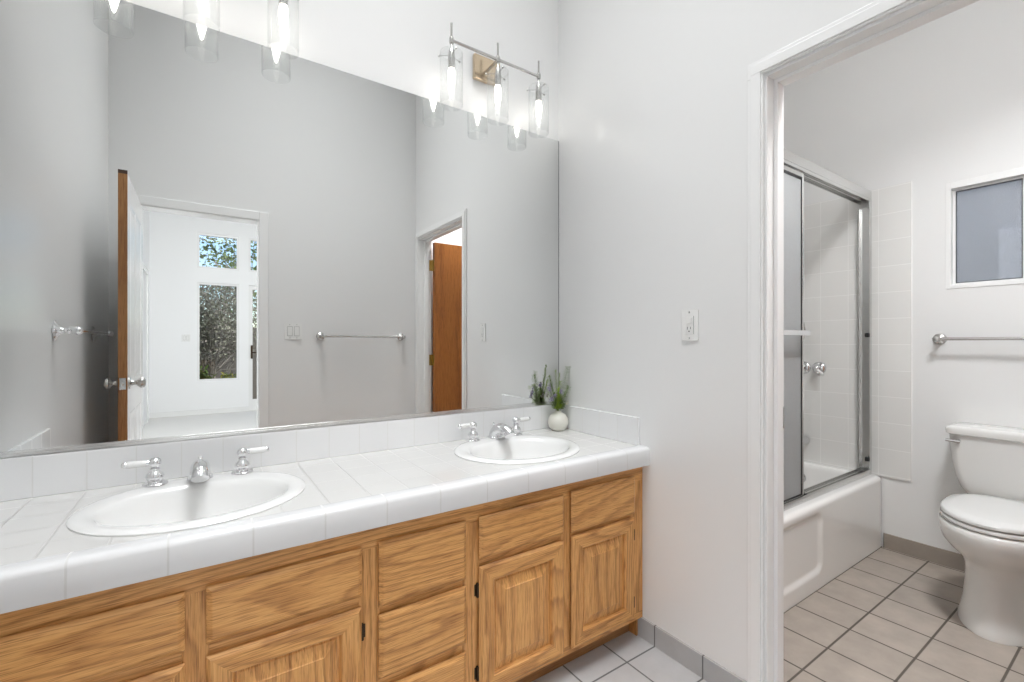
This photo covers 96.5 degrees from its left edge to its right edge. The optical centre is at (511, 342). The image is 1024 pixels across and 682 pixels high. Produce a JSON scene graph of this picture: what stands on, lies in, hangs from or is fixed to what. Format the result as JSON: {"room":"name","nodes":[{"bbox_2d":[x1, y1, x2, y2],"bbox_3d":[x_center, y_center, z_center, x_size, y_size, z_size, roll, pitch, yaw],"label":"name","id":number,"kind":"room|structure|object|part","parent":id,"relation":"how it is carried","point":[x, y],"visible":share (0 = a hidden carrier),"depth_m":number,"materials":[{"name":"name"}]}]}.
{"room":"bathroom","nodes":[
{"label":"bathroom","id":0,"kind":"room"},
{"bbox_2d":[0,0,557,458],"bbox_3d":[0.160,-1.360,2.357,4.080,5.250,0.120,0,0,-34],"label":"wall","id":1,"kind":"structure","parent":0,"point":[397,44],"depth_m":1.91,"materials":[{"name":"white paint"}]},
{"bbox_2d":[199,0,298,35],"bbox_3d":[-0.964,-1.151,1.425,0.554,0.342,0.151,0,0,-34],"label":"vanity light","id":2,"kind":"object","parent":1,"relation":"attached to","point":[283,16],"visible":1,"depth_m":1.52,"materials":[{"name":"white glass"}]},
{"bbox_3d":[-0.956,-1.081,1.408,0.031,0.102,0.031,0,0,-34],"label":"bulb","id":3,"kind":"part","parent":2,"relation":"part of","materials":[{"name":"white glass"}]},
{"bbox_3d":[-0.768,-1.081,1.536,0.031,0.102,0.031,0,0,-34],"label":"bulb","id":4,"kind":"part","parent":2,"relation":"part of","materials":[{"name":"white glass"}]},
{"bbox_2d":[279,0,298,7],"bbox_3d":[-0.760,-1.227,1.530,0.099,0.190,0.093,0,0,-34],"label":"socket","id":5,"kind":"object","parent":2,"relation":"attached to","point":[282,3],"depth_m":1.52,"materials":[{"name":"silver metal"}]},
{"bbox_2d":[0,405,555,501],"bbox_3d":[-0.574,0.369,1.775,1.947,0.115,0.012,0,0,-34],"label":"backsplash","id":6,"kind":"structure","parent":1,"relation":"attached to","point":[23,477],"depth_m":1.52,"materials":[{"name":"white tile"}]},
{"bbox_2d":[0,0,558,457],"bbox_3d":[-0.575,-0.359,1.776,1.970,1.338,0.010,0,0,-34],"label":"wall mirror","id":7,"kind":"object","parent":1,"relation":"attached to","point":[205,232],"visible":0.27,"depth_m":1.54,"materials":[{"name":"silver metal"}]},
{"bbox_2d":[438,22,544,122],"bbox_3d":[-0.071,-1.151,2.034,0.554,0.342,0.151,0,0,-34],"label":"vanity light","id":8,"kind":"object","parent":1,"relation":"attached to","point":[485,70],"visible":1,"depth_m":2.04,"materials":[{"name":"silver metal"}]},
{"bbox_2d":[438,22,460,69],"bbox_3d":[-0.242,-1.227,1.883,0.099,0.190,0.093,0,0,-34],"label":"socket","id":9,"kind":"object","parent":8,"relation":"attached to","point":[451,55],"depth_m":1.88,"materials":[{"name":"silver metal"}]},
{"bbox_3d":[-0.250,-1.081,1.889,0.031,0.102,0.031,0,0,-34],"label":"bulb","id":10,"kind":"part","parent":8,"relation":"part of","materials":[{"name":"white glass"}]},
{"bbox_3d":[-0.085,-1.247,2.050,0.014,0.016,0.072,0,0,-34],"label":"arm","id":11,"kind":"part","parent":8,"relation":"part of","materials":[{"name":"silver metal"}]},
{"bbox_2d":[485,43,505,86],"bbox_3d":[-0.054,-1.227,2.011,0.099,0.190,0.093,0,0,-34],"label":"socket","id":12,"kind":"object","parent":8,"relation":"attached to","point":[497,59],"depth_m":2.01,"materials":[{"name":"silver metal"}]},
{"bbox_3d":[-0.062,-1.081,2.017,0.031,0.102,0.031,0,0,-34],"label":"bulb","id":13,"kind":"part","parent":8,"relation":"part of","materials":[{"name":"white glass"}]},
{"bbox_2d":[527,61,544,101],"bbox_3d":[0.133,-1.227,2.139,0.099,0.190,0.093,0,0,-34],"label":"socket","id":14,"kind":"object","parent":8,"relation":"attached to","point":[539,93],"depth_m":2.14,"materials":[{"name":"silver metal"}]},
{"bbox_3d":[0.125,-1.081,2.145,0.031,0.102,0.031,0,0,-34],"label":"bulb","id":15,"kind":"part","parent":8,"relation":"part of","materials":[{"name":"white glass"}]},
{"bbox_2d":[558,0,923,681],"bbox_3d":[0.812,-1.385,1.586,0.105,5.200,1.888,0,0,-34],"label":"wall","id":16,"kind":"structure","parent":0,"point":[652,94],"depth_m":1.77,"materials":[{"name":"white paint"}]},
{"bbox_2d":[681,309,698,340],"bbox_3d":[0.662,-0.066,1.704,0.010,0.116,0.070,0,0,-34],"label":"outlet","id":17,"kind":"object","parent":16,"relation":"attached to","point":[689,318],"visible":1,"depth_m":1.70,"materials":[{"name":"white plastic"}]},
{"bbox_2d":[638,617,746,681],"bbox_3d":[0.645,1.174,1.729,0.010,0.082,0.501,0,0,-34],"label":"baseboard","id":18,"kind":"structure","parent":16,"relation":"attached to","point":[684,654],"depth_m":1.72,"materials":[{"name":"grey tile"}]},
{"bbox_2d":[747,0,919,681],"bbox_3d":[1.033,0.147,1.155,0.016,2.137,0.885,0,0,-34],"label":"trim","id":19,"kind":"structure","parent":16,"relation":"attached to","point":[876,10],"depth_m":1.49,"materials":[{"name":"white paint"}]},
{"bbox_2d":[766,0,978,681],"bbox_3d":[1.083,0.175,1.189,0.109,2.080,0.771,0,0,-34],"label":"trim","id":20,"kind":"structure","parent":16,"relation":"attached to","point":[926,11],"depth_m":1.49,"materials":[{"name":"white paint"}]},
{"bbox_2d":[532,546,1023,681],"bbox_3d":[0.702,1.240,1.438,3.940,0.050,2.008,0,0,-34],"label":"floor","id":21,"kind":"structure","parent":0,"point":[891,616],"depth_m":1.85,"materials":[{"name":"beige tile"}]},
{"bbox_2d":[0,467,641,681],"bbox_3d":[-0.420,0.857,1.548,1.970,0.716,0.558,0,0,-34],"label":"vanity cabinet","id":22,"kind":"object","parent":21,"relation":"on","point":[519,588],"visible":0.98,"depth_m":1.27,"materials":[{"name":"brown wood"}]},
{"bbox_3d":[-0.872,0.618,0.915,0.353,0.130,0.020,0,0,-34],"label":"drawer","id":23,"kind":"part","parent":22,"relation":"part of","materials":[{"name":"brown wood"}]},
{"bbox_3d":[-0.872,0.913,0.915,0.353,0.404,0.018,0,0,-34],"label":"door","id":24,"kind":"part","parent":22,"relation":"part of","materials":[{"name":"brown wood"}]},
{"bbox_3d":[-0.549,0.618,1.134,0.349,0.130,0.020,0,0,-34],"label":"drawer","id":25,"kind":"part","parent":22,"relation":"part of","materials":[{"name":"brown wood"}]},
{"bbox_3d":[-0.550,0.914,1.135,0.349,0.403,0.018,0,0,-34],"label":"door","id":26,"kind":"part","parent":22,"relation":"part of","materials":[{"name":"brown wood"}]},
{"bbox_3d":[-0.549,0.914,1.135,0.235,0.289,0.016,0,0,-34],"label":"raised panel","id":27,"kind":"part","parent":22,"relation":"part of","materials":[{"name":"brown wood"}]},
{"bbox_2d":[0,405,649,613],"bbox_3d":[-0.415,0.404,1.542,1.971,0.188,0.576,0,0,-34],"label":"countertop","id":28,"kind":"structure","parent":22,"relation":"on","point":[359,477],"depth_m":1.33,"materials":[{"name":"white tile"}]},
{"bbox_2d":[66,472,305,536],"bbox_3d":[-0.850,0.489,1.246,0.526,0.146,0.466,0,0,-34],"label":"sink","id":29,"kind":"object","parent":28,"relation":"in","point":[180,504],"visible":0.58,"depth_m":1.29,"materials":[{"name":"white ceramic"}]},
{"bbox_2d":[121,447,268,486],"bbox_3d":[-0.929,0.378,1.363,0.373,0.081,0.168,0,0,-34],"label":"faucet","id":30,"kind":"object","parent":28,"relation":"on","point":[200,469],"visible":1,"depth_m":1.33,"materials":[{"name":"silver metal"}]},
{"bbox_3d":[-1.082,0.350,1.316,0.066,0.021,0.020,0,0,-40],"label":"lever","id":31,"kind":"part","parent":30,"relation":"part of","materials":[{"name":"silver metal"}]},
{"bbox_3d":[-1.049,0.376,1.343,0.062,0.078,0.062,0,0,-34],"label":"handle","id":32,"kind":"part","parent":30,"relation":"part of","materials":[{"name":"silver metal"}]},
{"bbox_3d":[-0.930,0.383,1.363,0.066,0.072,0.168,0,0,-34],"label":"spout","id":33,"kind":"part","parent":30,"relation":"part of","materials":[{"name":"silver metal"}]},
{"bbox_3d":[-0.866,0.376,1.468,0.062,0.078,0.062,0,0,-34],"label":"handle","id":34,"kind":"part","parent":30,"relation":"part of","materials":[{"name":"silver metal"}]},
{"bbox_3d":[-0.828,0.350,1.489,0.066,0.021,0.020,0,0,-28],"label":"lever","id":35,"kind":"part","parent":30,"relation":"part of","materials":[{"name":"silver metal"}]},
{"bbox_2d":[458,417,530,441],"bbox_3d":[-0.045,0.378,1.971,0.373,0.081,0.168,0,0,-34],"label":"faucet","id":36,"kind":"object","parent":28,"relation":"on","point":[496,432],"visible":1,"depth_m":1.94,"materials":[{"name":"silver metal"}]},
{"bbox_3d":[-0.199,0.350,1.923,0.066,0.021,0.020,0,0,-40],"label":"lever","id":37,"kind":"part","parent":36,"relation":"part of","materials":[{"name":"silver metal"}]},
{"bbox_3d":[-0.166,0.376,1.950,0.062,0.078,0.062,0,0,-34],"label":"handle","id":38,"kind":"part","parent":36,"relation":"part of","materials":[{"name":"silver metal"}]},
{"bbox_3d":[-0.046,0.383,1.970,0.066,0.072,0.168,0,0,-34],"label":"spout","id":39,"kind":"part","parent":36,"relation":"part of","materials":[{"name":"silver metal"}]},
{"bbox_3d":[0.018,0.376,2.075,0.062,0.078,0.062,0,0,-34],"label":"handle","id":40,"kind":"part","parent":36,"relation":"part of","materials":[{"name":"silver metal"}]},
{"bbox_3d":[0.055,0.350,2.096,0.066,0.021,0.020,0,0,-28],"label":"lever","id":41,"kind":"part","parent":36,"relation":"part of","materials":[{"name":"silver metal"}]},
{"bbox_2d":[454,435,579,464],"bbox_3d":[0.023,0.489,1.840,0.522,0.146,0.462,0,0,-34],"label":"sink","id":42,"kind":"object","parent":28,"relation":"in","point":[521,449],"visible":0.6,"depth_m":1.93,"materials":[{"name":"white ceramic"}]},
{"bbox_2d":[548,410,567,430],"bbox_3d":[0.225,0.378,2.234,0.099,0.097,0.099,0,0,-34],"label":"bud vase","id":43,"kind":"object","parent":28,"relation":"on","point":[557,421],"visible":1,"depth_m":2.20,"materials":[{"name":"white ceramic"}]},
{"bbox_2d":[545,366,570,410],"bbox_3d":[0.223,0.237,2.228,0.140,0.248,0.106,0,0,-34],"label":"bunch","id":44,"kind":"object","parent":43,"relation":"in","point":[559,402],"visible":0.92,"depth_m":2.23,"materials":[{"name":"green plant"}]},
{"bbox_3d":[-0.255,0.838,1.335,0.271,0.178,0.020,0,0,-34],"label":"drawer","id":45,"kind":"part","parent":22,"relation":"part of","materials":[{"name":"brown wood"}]},
{"bbox_3d":[-0.255,0.639,1.335,0.271,0.180,0.020,0,0,-34],"label":"drawer","id":46,"kind":"part","parent":22,"relation":"part of","materials":[{"name":"brown wood"}]},
{"bbox_3d":[-0.255,1.034,1.335,0.271,0.162,0.020,0,0,-34],"label":"drawer","id":47,"kind":"part","parent":22,"relation":"part of","materials":[{"name":"brown wood"}]},
{"bbox_3d":[0.040,0.910,1.537,0.348,0.410,0.018,0,0,-34],"label":"door","id":48,"kind":"part","parent":22,"relation":"part of","materials":[{"name":"brown wood"}]},
{"bbox_3d":[0.040,0.615,1.536,0.348,0.135,0.020,0,0,-34],"label":"drawer","id":49,"kind":"part","parent":22,"relation":"part of","materials":[{"name":"brown wood"}]},
{"bbox_3d":[0.040,0.910,1.537,0.234,0.296,0.016,0,0,-34],"label":"raised panel","id":50,"kind":"part","parent":22,"relation":"part of","materials":[{"name":"brown wood"}]},
{"bbox_3d":[0.352,0.906,1.750,0.337,0.409,0.018,0,0,-34],"label":"door","id":51,"kind":"part","parent":22,"relation":"part of","materials":[{"name":"brown wood"}]},
{"bbox_3d":[0.354,0.613,1.750,0.340,0.151,0.020,0,0,-34],"label":"drawer","id":52,"kind":"part","parent":22,"relation":"part of","materials":[{"name":"brown wood"}]},
{"bbox_3d":[0.353,0.906,1.750,0.223,0.295,0.016,0,0,-34],"label":"raised panel","id":53,"kind":"part","parent":22,"relation":"part of","materials":[{"name":"brown wood"}]},
{"bbox_2d":[784,461,880,611],"bbox_3d":[1.345,1.005,2.611,1.538,0.421,0.777,0,0,-34],"label":"bathtub","id":54,"kind":"object","parent":21,"relation":"on","point":[825,535],"visible":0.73,"depth_m":2.35,"materials":[{"name":"white ceramic"}]},
{"bbox_2d":[784,149,871,510],"bbox_3d":[1.533,-0.061,2.336,1.538,1.710,0.102,0,0,-34],"label":"shower door","id":55,"kind":"structure","parent":54,"relation":"on","point":[798,170],"depth_m":2.27,"materials":[{"name":"silver glass"}]},
{"bbox_3d":[1.188,-0.033,2.109,0.616,1.584,0.005,0,0,-34],"label":"frosted glass","id":56,"kind":"part","parent":55,"relation":"part of","materials":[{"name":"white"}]},
{"bbox_3d":[1.188,-0.033,2.109,0.648,1.628,0.014,0,0,-34],"label":"sliding panel","id":57,"kind":"part","parent":55,"relation":"part of","materials":[{"name":"clear glass"}]},
{"bbox_2d":[804,461,851,488],"bbox_3d":[1.324,0.965,2.642,1.538,0.341,0.702,0,0,-34],"label":"basin","id":58,"kind":"object","parent":54,"relation":"in","point":[814,473],"depth_m":2.95,"materials":[{"name":"white ceramic"}]},
{"bbox_2d":[938,422,1023,646],"bbox_3d":[2.211,0.817,2.046,0.745,0.796,0.484,0,0,-34],"label":"toilet","id":59,"kind":"object","parent":21,"relation":"on","point":[984,524],"visible":1,"depth_m":1.95,"materials":[{"name":"white ceramic"}]},
{"bbox_3d":[2.223,0.493,2.305,0.021,0.022,0.056,0,0,-34],"label":"flush lever","id":60,"kind":"part","parent":59,"relation":"part of","materials":[{"name":"silver metal"}]},
{"bbox_3d":[2.117,0.766,1.982,0.496,0.018,0.380,0,0,-34],"label":"seat","id":61,"kind":"part","parent":59,"relation":"part of","materials":[{"name":"white plastic"}]},
{"bbox_3d":[2.126,0.751,1.988,0.515,0.054,0.378,0,0,-34],"label":"lid","id":62,"kind":"part","parent":59,"relation":"part of","materials":[{"name":"white plastic"}]},
{"bbox_3d":[2.428,0.441,2.194,0.220,0.044,0.484,0,0,-34],"label":"tank lid","id":63,"kind":"part","parent":59,"relation":"part of","materials":[{"name":"white ceramic"}]},
{"bbox_3d":[2.432,0.619,2.196,0.201,0.312,0.458,0,0,-34],"label":"tank","id":64,"kind":"part","parent":59,"relation":"part of","materials":[{"name":"white ceramic"}]},
{"bbox_2d":[784,0,1023,553],"bbox_3d":[2.354,-1.385,2.637,0.140,5.200,1.888,0,0,-34],"label":"wall","id":65,"kind":"structure","parent":0,"point":[934,104],"depth_m":2.52,"materials":[{"name":"white paint"}]},
{"bbox_2d":[804,181,911,481],"bbox_3d":[2.024,-0.064,2.989,0.008,1.716,0.919,0,0,-34],"label":"tiled wall","id":66,"kind":"structure","parent":65,"relation":"attached to","point":[830,226],"depth_m":2.84,"materials":[{"name":"white tile"}]},
{"bbox_2d":[804,361,825,444],"bbox_3d":[1.908,0.399,3.025,0.146,0.596,0.273,0,0,-34],"label":"faucet","id":67,"kind":"object","parent":66,"relation":"attached to","point":[818,367],"visible":0.36,"depth_m":3.00,"materials":[{"name":"silver metal"}]},
{"bbox_3d":[1.907,0.659,3.026,0.146,0.077,0.059,0,0,-34],"label":"tub spout","id":68,"kind":"part","parent":67,"relation":"part of","materials":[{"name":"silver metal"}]},
{"bbox_3d":[1.939,0.165,3.053,0.061,0.082,0.082,0,0,-34],"label":"handle","id":69,"kind":"part","parent":67,"relation":"part of","materials":[{"name":"silver metal"}]},
{"bbox_3d":[1.990,0.165,2.978,0.061,0.082,0.082,0,0,-34],"label":"handle","id":70,"kind":"part","parent":67,"relation":"part of","materials":[{"name":"silver metal"}]},
{"bbox_2d":[883,533,964,571],"bbox_3d":[2.516,1.172,2.266,0.010,0.086,1.091,0,0,-34],"label":"baseboard","id":71,"kind":"structure","parent":65,"relation":"attached to","point":[954,560],"depth_m":2.56,"materials":[{"name":"beige tile"}]},
{"bbox_2d":[932,334,1023,343],"bbox_3d":[2.477,-0.021,2.259,0.083,0.060,0.620,0,0,-34],"label":"towel bar","id":72,"kind":"object","parent":65,"relation":"attached to","point":[938,338],"visible":1,"depth_m":2.38,"materials":[{"name":"silver metal"}]},
{"bbox_3d":[2.319,-0.021,2.490,0.083,0.060,0.060,0,0,-34],"label":"post","id":73,"kind":"part","parent":72,"relation":"part of","materials":[{"name":"silver metal"}]},
{"label":"outside","id":74,"kind":"structure","parent":0,"visible":0},
{"bbox_2d":[946,167,1023,288],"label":"window","id":75,"kind":"structure","parent":74,"point":[981,212],"depth_m":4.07,"materials":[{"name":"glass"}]},
{"bbox_2d":[998,226,1021,278],"bbox_3d":[4.404,-0.477,3.641,0.112,0.985,0.720,0,0,-34],"label":"utility box","id":76,"kind":"object","parent":75,"relation":"attached to","point":[1009,239],"visible":0.45,"depth_m":3.85,"materials":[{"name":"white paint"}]}
]}

